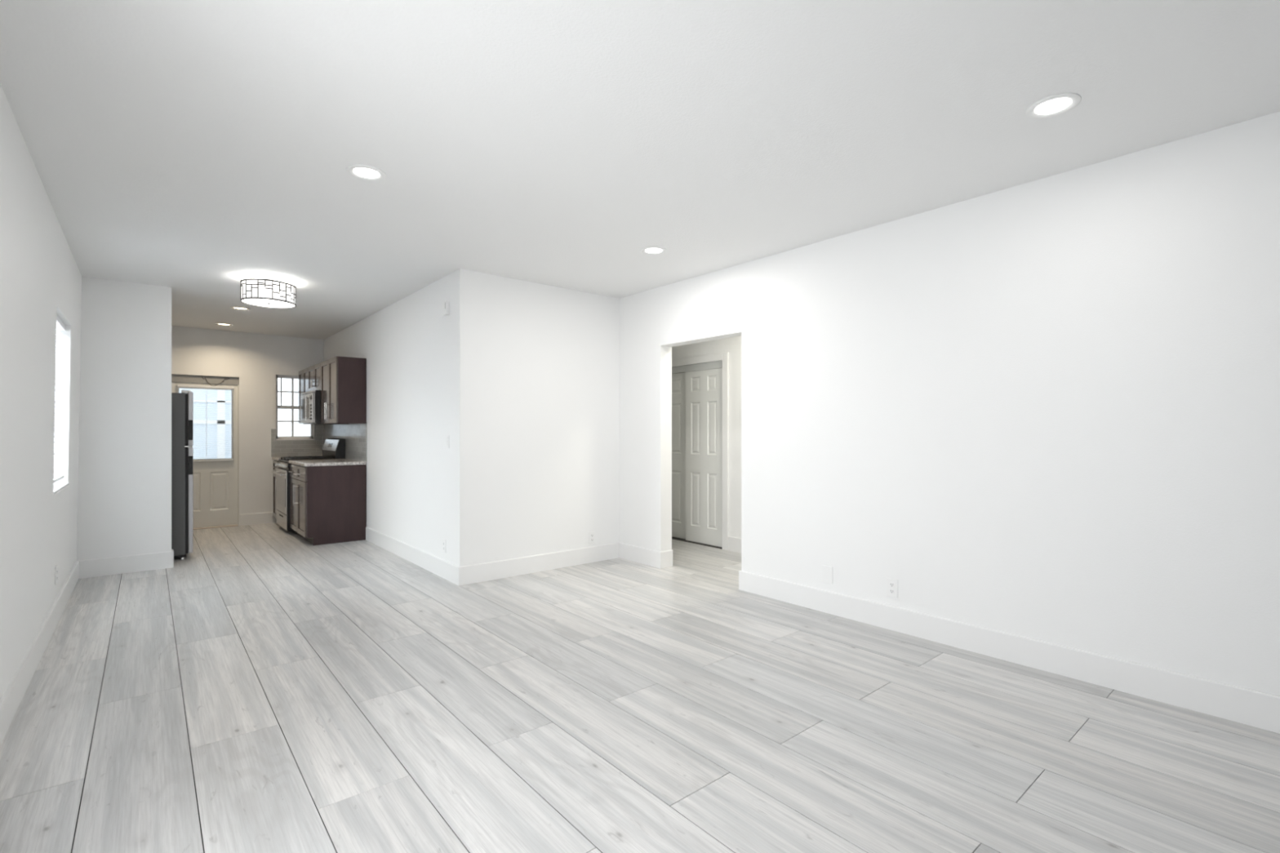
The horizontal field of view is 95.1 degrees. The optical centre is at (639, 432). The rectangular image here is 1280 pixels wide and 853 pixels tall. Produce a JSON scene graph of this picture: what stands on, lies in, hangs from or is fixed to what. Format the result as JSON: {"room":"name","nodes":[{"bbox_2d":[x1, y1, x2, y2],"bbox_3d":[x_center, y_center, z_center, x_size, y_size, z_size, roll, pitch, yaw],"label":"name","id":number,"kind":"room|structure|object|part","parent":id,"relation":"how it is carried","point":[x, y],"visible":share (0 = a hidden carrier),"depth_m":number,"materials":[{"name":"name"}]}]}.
{"room":"empty living room","nodes":[
{"label":"empty living room","id":0,"kind":"room"},
{"bbox_2d":[0,83,81,699],"bbox_3d":[-2.999,-0.044,2.737,0.184,2.648,11.550,0,0,-40],"label":"wall","id":1,"kind":"structure","parent":0,"point":[41,277],"depth_m":3.00,"materials":[{"name":"white paint"}]},
{"bbox_2d":[0,560,79,745],"bbox_3d":[-2.124,1.202,1.800,0.017,0.155,8.690,0,0,-40],"label":"baseboard","id":2,"kind":"structure","parent":1,"relation":"attached to","point":[13,695],"depth_m":3.07,"materials":[{"name":"white wood"}]},
{"bbox_2d":[54,565,57,584],"bbox_3d":[-3.915,0.958,3.929,0.008,0.116,0.072,0,0,-40],"label":"wall outlet","id":3,"kind":"object","parent":1,"relation":"attached to","point":[55,571],"visible":1,"depth_m":3.90,"materials":[{"name":"white plastic"}]},
{"bbox_2d":[53,314,65,482],"bbox_3d":[-4.097,-0.233,4.097,0.045,1.156,0.893,0,0,-40],"label":"window blind","id":4,"kind":"object","parent":1,"relation":"attached to","point":[58,475],"visible":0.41,"depth_m":4.25,"materials":[{"name":"white plastic"}]},
{"bbox_3d":[-4.098,0.335,4.096,0.032,0.020,0.881,0,0,-40],"label":"rail","id":5,"kind":"part","parent":4,"relation":"part of","materials":[{"name":"white plastic"}]},
{"bbox_2d":[53,482,68,494],"bbox_3d":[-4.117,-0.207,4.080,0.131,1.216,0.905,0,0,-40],"label":"window sill","id":6,"kind":"structure","parent":1,"relation":"in","point":[57,487],"depth_m":4.14,"materials":[{"name":"white paint"}]},
{"bbox_2d":[77,276,171,560],"bbox_3d":[-4.712,-0.044,5.373,0.645,2.648,0.110,0,0,-40],"label":"wall","id":7,"kind":"structure","parent":0,"point":[124,493],"depth_m":5.32,"materials":[{"name":"white paint"}]},
{"bbox_2d":[78,549,173,578],"bbox_3d":[-4.698,1.202,5.375,0.650,0.155,0.125,0,0,-40],"label":"baseboard","id":8,"kind":"structure","parent":7,"relation":"attached to","point":[162,560],"depth_m":5.32,"materials":[{"name":"white wood"}]},
{"bbox_2d":[171,325,324,525],"bbox_3d":[-5.686,-0.044,7.925,2.740,2.648,0.150,0,0,-40],"label":"wall","id":9,"kind":"structure","parent":0,"point":[255,359],"depth_m":8.10,"materials":[{"name":"white paint"}]},
{"bbox_2d":[171,382,237,528],"bbox_3d":[-5.863,0.308,7.758,0.883,1.907,0.056,0,0,-40],"label":"door","id":10,"kind":"structure","parent":9,"relation":"in","point":[215,482],"depth_m":7.89,"materials":[{"name":"white paint"}]},
{"bbox_2d":[177,384,233,462],"bbox_3d":[-5.765,-0.114,7.783,0.605,1.006,0.028,0,0,-40],"label":"window blind","id":11,"kind":"object","parent":10,"relation":"attached to","point":[178,385],"visible":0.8,"depth_m":7.82,"materials":[{"name":"white plastic"}]},
{"bbox_3d":[-5.766,0.381,7.784,0.589,0.016,0.020,0,0,-40],"label":"rail","id":12,"kind":"part","parent":11,"relation":"part of","materials":[{"name":"white plastic"}]},
{"bbox_2d":[171,373,239,385],"bbox_3d":[-5.885,-0.698,7.777,0.913,0.100,0.120,0,0,-40],"label":"trim","id":13,"kind":"structure","parent":9,"relation":"attached to","point":[175,378],"depth_m":7.78,"materials":[{"name":"grey paint"}]},
{"bbox_2d":[193,524,238,529],"bbox_3d":[-5.859,1.272,7.753,0.883,0.015,0.130,0,0,-40],"label":"trim","id":14,"kind":"structure","parent":9,"relation":"attached to","point":[234,525],"depth_m":7.83,"materials":[{"name":"white wood"}]},
{"bbox_2d":[201,377,230,386],"bbox_3d":[-5.684,-0.678,7.856,0.309,0.121,0.013,0,0,-40],"label":"wire","id":15,"kind":"object","parent":9,"relation":"hanging from","point":[202,377],"visible":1,"depth_m":7.84,"materials":[{"name":"brown"}]},
{"bbox_2d":[237,385,239,525],"bbox_3d":[-5.877,0.318,7.768,0.913,1.925,0.146,0,0,-40],"label":"trim","id":16,"kind":"structure","parent":9,"relation":"attached to","point":[237,385],"depth_m":8.00,"materials":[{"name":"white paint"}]},
{"bbox_2d":[240,511,272,525],"bbox_3d":[-5.319,1.202,8.126,0.384,0.155,0.015,0,0,-40],"label":"baseboard","id":17,"kind":"structure","parent":9,"relation":"attached to","point":[260,517],"depth_m":8.12,"materials":[{"name":"white wood"}]},
{"bbox_2d":[275,374,314,440],"bbox_3d":[-4.991,-0.349,8.469,0.481,0.932,0.112,0,0,-40],"label":"window","id":18,"kind":"structure","parent":9,"relation":"in","point":[292,406],"depth_m":8.46,"materials":[{"name":"white plastic"}]},
{"bbox_3d":[-4.977,0.107,8.452,0.481,0.020,0.067,0,0,-40],"label":"sill","id":19,"kind":"part","parent":18,"relation":"part of","materials":[{"name":"white wood"}]},
{"bbox_2d":[271,424,323,457],"bbox_3d":[-4.933,0.115,8.455,0.666,0.470,0.008,0,0,-40],"label":"tiled wall","id":20,"kind":"structure","parent":9,"relation":"attached to","point":[284,447],"depth_m":8.46,"materials":[{"name":"grey tile"}]},
{"bbox_2d":[324,271,453,564],"bbox_3d":[-3.087,-0.044,6.870,0.120,2.648,4.810,0,0,-40],"label":"wall","id":21,"kind":"structure","parent":0,"point":[406,346],"depth_m":5.82,"materials":[{"name":"white paint"}]},
{"bbox_2d":[298,368,307,423],"bbox_3d":[-4.611,-0.498,8.298,0.357,0.757,0.636,0,0,-40],"label":"upper cabinet","id":22,"kind":"object","parent":21,"relation":"attached to","point":[303,375],"visible":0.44,"depth_m":8.24,"materials":[{"name":"brown wood"}]},
{"bbox_3d":[-4.815,-0.498,8.334,0.020,0.755,0.316,0,0,-40],"label":"door","id":23,"kind":"part","parent":22,"relation":"part of","materials":[{"name":"wood"}]},
{"bbox_3d":[-4.610,-0.498,8.090,0.020,0.755,0.316,0,0,-40],"label":"door","id":24,"kind":"part","parent":22,"relation":"part of","materials":[{"name":"wood"}]},
{"bbox_2d":[307,362,320,391],"bbox_3d":[-4.156,-0.705,7.763,0.365,0.345,0.760,0,0,-40],"label":"upper cabinet","id":25,"kind":"object","parent":21,"relation":"attached to","point":[313,371],"visible":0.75,"depth_m":7.63,"materials":[{"name":"brown wood"}]},
{"bbox_3d":[-4.383,-0.705,7.820,0.020,0.343,0.378,0,0,-40],"label":"door","id":26,"kind":"part","parent":25,"relation":"part of","materials":[{"name":"wood"}]},
{"bbox_3d":[-4.139,-0.705,7.529,0.020,0.343,0.378,0,0,-40],"label":"door","id":27,"kind":"part","parent":25,"relation":"part of","materials":[{"name":"brown wood"}]},
{"bbox_2d":[300,390,345,424],"bbox_3d":[-4.197,-0.317,7.728,0.455,0.422,0.752,0,0,-40],"label":"microwave","id":28,"kind":"object","parent":25,"relation":"attached to","point":[310,401],"visible":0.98,"depth_m":7.40,"materials":[{"name":"silver metal"}]},
{"bbox_3d":[-4.381,-0.305,7.687,0.035,0.375,0.575,0,0,-40],"label":"door","id":29,"kind":"part","parent":28,"relation":"part of","materials":[{"name":"silver metal"}]},
{"bbox_3d":[-4.244,-0.307,7.465,0.045,0.302,0.020,0,0,-40],"label":"handle","id":30,"kind":"part","parent":28,"relation":"part of","materials":[{"name":"silver metal"}]},
{"bbox_3d":[-4.139,-0.305,7.400,0.035,0.375,0.170,0,0,-40],"label":"control panel","id":31,"kind":"part","parent":28,"relation":"part of","materials":[{"name":"silver metal"}]},
{"bbox_2d":[320,356,365,423],"bbox_3d":[-3.654,-0.491,7.160,0.357,0.772,0.802,0,0,-40],"label":"upper cabinet","id":32,"kind":"object","parent":21,"relation":"attached to","point":[343,379],"visible":1,"depth_m":6.89,"materials":[{"name":"brown wood"}]},
{"bbox_3d":[-3.885,-0.491,7.227,0.020,0.770,0.398,0,0,-40],"label":"door","id":33,"kind":"part","parent":32,"relation":"part of","materials":[{"name":"brown wood"}]},
{"bbox_3d":[-3.627,-0.491,6.920,0.020,0.770,0.398,0,0,-40],"label":"door","id":34,"kind":"part","parent":32,"relation":"part of","materials":[{"name":"brown wood"}]},
{"bbox_2d":[323,422,366,461],"bbox_3d":[-3.967,0.115,7.817,0.008,0.470,2.212,0,0,-40],"label":"tiled wall","id":35,"kind":"structure","parent":21,"relation":"attached to","point":[354,435],"depth_m":7.47,"materials":[{"name":"grey tile"}]},
{"bbox_2d":[365,526,458,585],"bbox_3d":[-2.384,1.202,5.930,0.015,0.155,2.705,0,0,-40],"label":"baseboard","id":36,"kind":"structure","parent":21,"relation":"attached to","point":[446,570],"depth_m":5.66,"materials":[{"name":"white wood"}]},
{"bbox_2d":[442,538,445,552],"bbox_3d":[-1.723,1.000,5.149,0.008,0.116,0.072,0,0,-40],"label":"wall outlet","id":37,"kind":"object","parent":21,"relation":"attached to","point":[443,540],"visible":1,"depth_m":5.15,"materials":[{"name":"white plastic"}]},
{"bbox_2d":[441,301,449,316],"bbox_3d":[-1.694,-1.073,5.096,0.031,0.115,0.110,0,0,-40],"label":"door chime","id":38,"kind":"object","parent":21,"relation":"attached to","point":[445,305],"visible":1,"depth_m":5.06,"materials":[{"name":"white plastic"}]},
{"bbox_2d":[453,268,619,566],"bbox_3d":[-0.898,-0.044,5.491,1.695,2.648,0.120,0,0,-40],"label":"wall","id":39,"kind":"structure","parent":0,"point":[536,366],"depth_m":5.34,"materials":[{"name":"white paint"}]},
{"bbox_2d":[457,542,619,586],"bbox_3d":[-0.860,1.202,5.434,1.710,0.155,0.015,0,0,-40],"label":"baseboard","id":40,"kind":"structure","parent":39,"relation":"attached to","point":[476,573],"depth_m":5.34,"materials":[{"name":"white wood"}]},
{"bbox_2d":[588,531,595,543],"bbox_3d":[-0.472,1.037,5.765,0.072,0.116,0.008,0,0,-40],"label":"wall outlet","id":41,"kind":"object","parent":39,"relation":"attached to","point":[592,534],"visible":1,"depth_m":5.76,"materials":[{"name":"white plastic"}]},
{"bbox_2d":[0,522,1279,852],"bbox_3d":[-0.685,1.355,4.683,6.220,0.150,11.550,0,0,-40],"label":"floor","id":42,"kind":"structure","parent":0,"point":[268,689],"depth_m":2.52,"materials":[{"name":"grey wood"}]},
{"bbox_2d":[171,390,193,559],"bbox_3d":[-5.062,0.428,5.965,0.780,1.704,0.754,0,0,-40],"label":"refrigerator","id":43,"kind":"object","parent":42,"relation":"on","point":[182,404],"visible":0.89,"depth_m":5.88,"materials":[{"name":"grey metal"}]},
{"bbox_3d":[-4.781,0.687,6.203,0.038,1.070,0.750,0,0,-40],"label":"door","id":44,"kind":"part","parent":43,"relation":"part of","materials":[{"name":"grey metal"}]},
{"bbox_3d":[-4.781,-0.136,6.203,0.038,0.548,0.750,0,0,-40],"label":"freezer door","id":45,"kind":"part","parent":43,"relation":"part of","materials":[{"name":"grey metal"}]},
{"bbox_3d":[-4.544,0.335,5.921,0.035,0.185,0.020,0,0,-40],"label":"handle","id":46,"kind":"part","parent":43,"relation":"part of","materials":[{"name":"black plastic"}]},
{"bbox_3d":[-4.544,-0.021,5.921,0.035,0.202,0.020,0,0,-40],"label":"handle","id":47,"kind":"part","parent":43,"relation":"part of","materials":[{"name":"black plastic"}]},
{"bbox_2d":[271,460,278,518],"bbox_3d":[-4.778,0.833,8.248,0.672,0.892,0.496,0,0,-40],"label":"base cabinet","id":48,"kind":"object","parent":42,"relation":"on","point":[274,510],"visible":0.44,"depth_m":8.18,"materials":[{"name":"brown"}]},
{"bbox_3d":[-5.001,0.873,8.061,0.020,0.618,0.489,0,0,-40],"label":"door","id":49,"kind":"part","parent":48,"relation":"part of","materials":[{"name":"wood"}]},
{"bbox_3d":[-5.001,0.478,8.061,0.020,0.160,0.489,0,0,-40],"label":"drawer","id":50,"kind":"part","parent":48,"relation":"part of","materials":[{"name":"wood"}]},
{"bbox_2d":[271,455,322,461],"bbox_3d":[-4.769,0.366,8.257,0.651,0.038,0.502,0,0,-40],"label":"countertop","id":51,"kind":"structure","parent":48,"relation":"on","point":[277,458],"depth_m":8.02,"materials":[{"name":"stone"}]},
{"bbox_2d":[271,438,345,533],"bbox_3d":[-4.393,0.682,7.744,0.730,1.196,0.766,0,0,-40],"label":"gas range","id":52,"kind":"object","parent":42,"relation":"on","point":[333,448],"visible":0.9,"depth_m":7.61,"materials":[{"name":"silver metal"}]},
{"bbox_3d":[-4.648,0.530,7.529,0.062,0.024,0.680,0,0,-40],"label":"handle","id":53,"kind":"part","parent":52,"relation":"part of","materials":[{"name":"silver metal"}]},
{"bbox_3d":[-4.622,0.754,7.551,0.010,0.548,0.752,0,0,-40],"label":"oven door","id":54,"kind":"part","parent":52,"relation":"part of","materials":[{"name":"silver metal"}]},
{"bbox_3d":[-4.621,1.127,7.552,0.008,0.181,0.752,0,0,-40],"label":"storage drawer","id":55,"kind":"part","parent":52,"relation":"part of","materials":[{"name":"silver metal"}]},
{"bbox_3d":[-4.591,0.425,7.577,0.072,0.097,0.756,0,0,-40],"label":"control panel","id":56,"kind":"part","parent":52,"relation":"part of","materials":[{"name":"silver metal"}]},
{"bbox_2d":[278,458,324,462],"bbox_3d":[-4.403,0.370,7.736,0.530,0.016,0.766,0,0,-40],"label":"cooktop","id":57,"kind":"object","parent":52,"relation":"in","point":[280,460],"depth_m":7.49,"materials":[{"name":"metal"}]},
{"bbox_3d":[-4.186,0.173,7.918,0.049,0.146,0.736,0,0,-40],"label":"plate","id":58,"kind":"part","parent":52,"relation":"part of","materials":[{"name":"silver metal"}]},
{"bbox_2d":[288,463,365,545],"bbox_3d":[-3.820,0.833,7.109,0.672,0.892,0.938,0,0,-40],"label":"base cabinet","id":59,"kind":"object","parent":42,"relation":"on","point":[327,504],"visible":0.99,"depth_m":6.77,"materials":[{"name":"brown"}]},
{"bbox_3d":[-4.192,0.478,7.100,0.020,0.160,0.464,0,0,-40],"label":"drawer","id":60,"kind":"part","parent":59,"relation":"part of","materials":[{"name":"brown wood"}]},
{"bbox_3d":[-4.192,0.873,7.100,0.020,0.618,0.464,0,0,-40],"label":"door","id":61,"kind":"part","parent":59,"relation":"part of","materials":[{"name":"wood"}]},
{"bbox_3d":[-4.040,0.740,6.876,0.035,0.240,0.011,0,0,-40],"label":"handle","id":62,"kind":"part","parent":59,"relation":"part of","materials":[{"name":"silver metal"}]},
{"bbox_3d":[-3.892,0.478,6.743,0.020,0.160,0.464,0,0,-40],"label":"drawer","id":63,"kind":"part","parent":59,"relation":"part of","materials":[{"name":"brown wood"}]},
{"bbox_3d":[-3.892,0.873,6.743,0.020,0.618,0.464,0,0,-40],"label":"door","id":64,"kind":"part","parent":59,"relation":"part of","materials":[{"name":"brown wood"}]},
{"bbox_2d":[288,458,366,466],"bbox_3d":[-3.805,0.366,7.111,0.651,0.038,0.958,0,0,-40],"label":"countertop","id":65,"kind":"structure","parent":59,"relation":"on","point":[326,462],"depth_m":6.89,"materials":[{"name":"stone"}]},
{"bbox_2d":[0,0,1279,339],"bbox_3d":[-0.685,-1.428,4.683,6.220,0.120,11.550,0,0,-40],"label":"ceiling","id":66,"kind":"structure","parent":0,"point":[195,148],"depth_m":2.54,"materials":[{"name":"white paint"}]},
{"bbox_2d":[214,322,233,325],"bbox_3d":[-5.267,-1.364,7.415,0.190,0.008,0.190,0,0,-40],"label":"recessed light","id":67,"kind":"object","parent":66,"relation":"in","point":[216,323],"visible":1,"depth_m":7.42,"materials":[{"name":"silver metal"}]},
{"bbox_2d":[230,306,250,310],"bbox_3d":[-4.407,-1.364,6.459,0.190,0.008,0.190,0,0,-40],"label":"recessed light","id":68,"kind":"object","parent":66,"relation":"in","point":[237,308],"visible":1,"depth_m":6.45,"materials":[{"name":"silver metal"}]},
{"bbox_2d":[240,278,296,308],"bbox_3d":[-3.338,-1.256,5.268,0.424,0.224,0.424,0,0,-40],"label":"drum ceiling light","id":69,"kind":"object","parent":66,"relation":"attached to","point":[269,293],"visible":1,"depth_m":5.14,"materials":[{"name":"silver metal"}]},
{"bbox_2d":[242,298,294,307],"bbox_3d":[-3.338,-1.164,5.268,0.402,0.004,0.402,0,0,-40],"label":"diffuser","id":70,"kind":"object","parent":69,"relation":"attached to","point":[264,303],"depth_m":5.27,"materials":[{"name":"white plastic"}]},
{"bbox_2d":[346,164,386,181],"bbox_3d":[-1.441,-1.364,3.087,0.190,0.008,0.190,0,0,-40],"label":"recessed light","id":71,"kind":"object","parent":66,"relation":"in","point":[364,172],"visible":1,"depth_m":3.08,"materials":[{"name":"white plastic"}]},
{"bbox_2d":[640,246,666,254],"bbox_3d":[0.103,-1.364,4.406,0.190,0.008,0.190,0,0,-40],"label":"recessed light","id":72,"kind":"object","parent":66,"relation":"in","point":[649,250],"visible":1,"depth_m":4.40,"materials":[{"name":"white plastic"}]},
{"bbox_2d":[1025,93,1080,119],"bbox_3d":[1.731,-1.364,2.455,0.190,0.008,0.190,0,0,-40],"label":"recessed light","id":73,"kind":"object","parent":66,"relation":"in","point":[1051,106],"visible":1,"depth_m":2.45,"materials":[{"name":"white plastic"}]},
{"bbox_2d":[671,335,741,537],"bbox_3d":[1.128,-0.044,6.241,0.120,2.648,4.300,0,0,-40],"label":"wall","id":74,"kind":"structure","parent":0,"point":[732,345],"depth_m":6.30,"materials":[{"name":"white paint"}]},
{"bbox_2d":[671,372,685,538],"bbox_3d":[0.297,0.274,7.258,0.034,1.988,0.966,0,0,-40],"label":"door","id":75,"kind":"structure","parent":74,"relation":"in","point":[678,380],"depth_m":7.03,"materials":[{"name":"white paint"}]},
{"bbox_2d":[671,360,722,373],"bbox_3d":[0.455,-0.747,7.032,0.092,0.078,1.519,0,0,-40],"label":"trim","id":76,"kind":"structure","parent":74,"relation":"attached to","point":[718,364],"depth_m":6.72,"materials":[{"name":"grey paint"}]},
{"bbox_2d":[671,536,722,549],"bbox_3d":[0.450,1.277,7.028,0.104,0.006,1.519,0,0,-40],"label":"trim","id":77,"kind":"structure","parent":74,"relation":"attached to","point":[673,537],"depth_m":6.77,"materials":[{"name":"grey"}]},
{"bbox_2d":[671,351,728,550],"bbox_3d":[0.452,0.207,7.030,0.138,2.146,1.703,0,0,-40],"label":"trim","id":78,"kind":"structure","parent":74,"relation":"attached to","point":[724,357],"depth_m":6.37,"materials":[{"name":"white wood"}]},
{"bbox_2d":[685,368,722,546],"bbox_3d":[0.740,0.274,6.669,0.034,1.988,0.595,0,0,-40],"label":"door","id":79,"kind":"structure","parent":74,"relation":"in","point":[704,388],"depth_m":6.66,"materials":[{"name":"white paint"}]},
{"bbox_2d":[619,111,1279,696],"bbox_3d":[1.403,-0.044,4.185,0.145,2.648,7.800,0,0,-40],"label":"wall","id":80,"kind":"structure","parent":0,"point":[1047,409],"depth_m":3.21,"materials":[{"name":"white paint"}]},
{"bbox_2d":[886,577,897,597],"bbox_3d":[1.632,1.008,3.793,0.008,0.116,0.072,0,0,-40],"label":"wall outlet","id":81,"kind":"object","parent":80,"relation":"attached to","point":[891,584],"visible":1,"depth_m":3.79,"materials":[{"name":"white plastic"}]},
{"bbox_2d":[889,582,894,586],"bbox_3d":[1.631,0.987,3.792,0.003,0.028,0.032,0,0,-40],"label":"receptacle","id":82,"kind":"object","parent":81,"relation":"attached to","point":[891,584],"depth_m":3.79,"materials":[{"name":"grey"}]},
{"bbox_2d":[889,588,894,593],"bbox_3d":[1.631,1.029,3.792,0.003,0.028,0.032,0,0,-40],"label":"receptacle","id":83,"kind":"object","parent":81,"relation":"attached to","point":[891,590],"depth_m":3.79,"materials":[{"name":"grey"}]},
{"bbox_2d":[618,536,1279,733],"bbox_3d":[1.772,1.202,4.496,1.140,0.155,7.800,0,0,-40],"label":"baseboard","id":84,"kind":"structure","parent":80,"relation":"attached to","point":[1260,709],"depth_m":3.18,"materials":[{"name":"white wood"}]},
{"label":"outside","id":85,"kind":"structure","parent":0,"visible":0},
{"bbox_3d":[-10.116,1.430,13.581,26.000,0.200,14.190,0,0,-40],"label":"ground","id":86,"kind":"structure","parent":85,"visible":0},
{"bbox_2d":[178,388,231,458],"bbox_3d":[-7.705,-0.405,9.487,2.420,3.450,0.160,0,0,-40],"label":"house","id":87,"kind":"structure","parent":86,"relation":"on","point":[199,410],"depth_m":9.84,"materials":[{"name":"white"}]}
]}

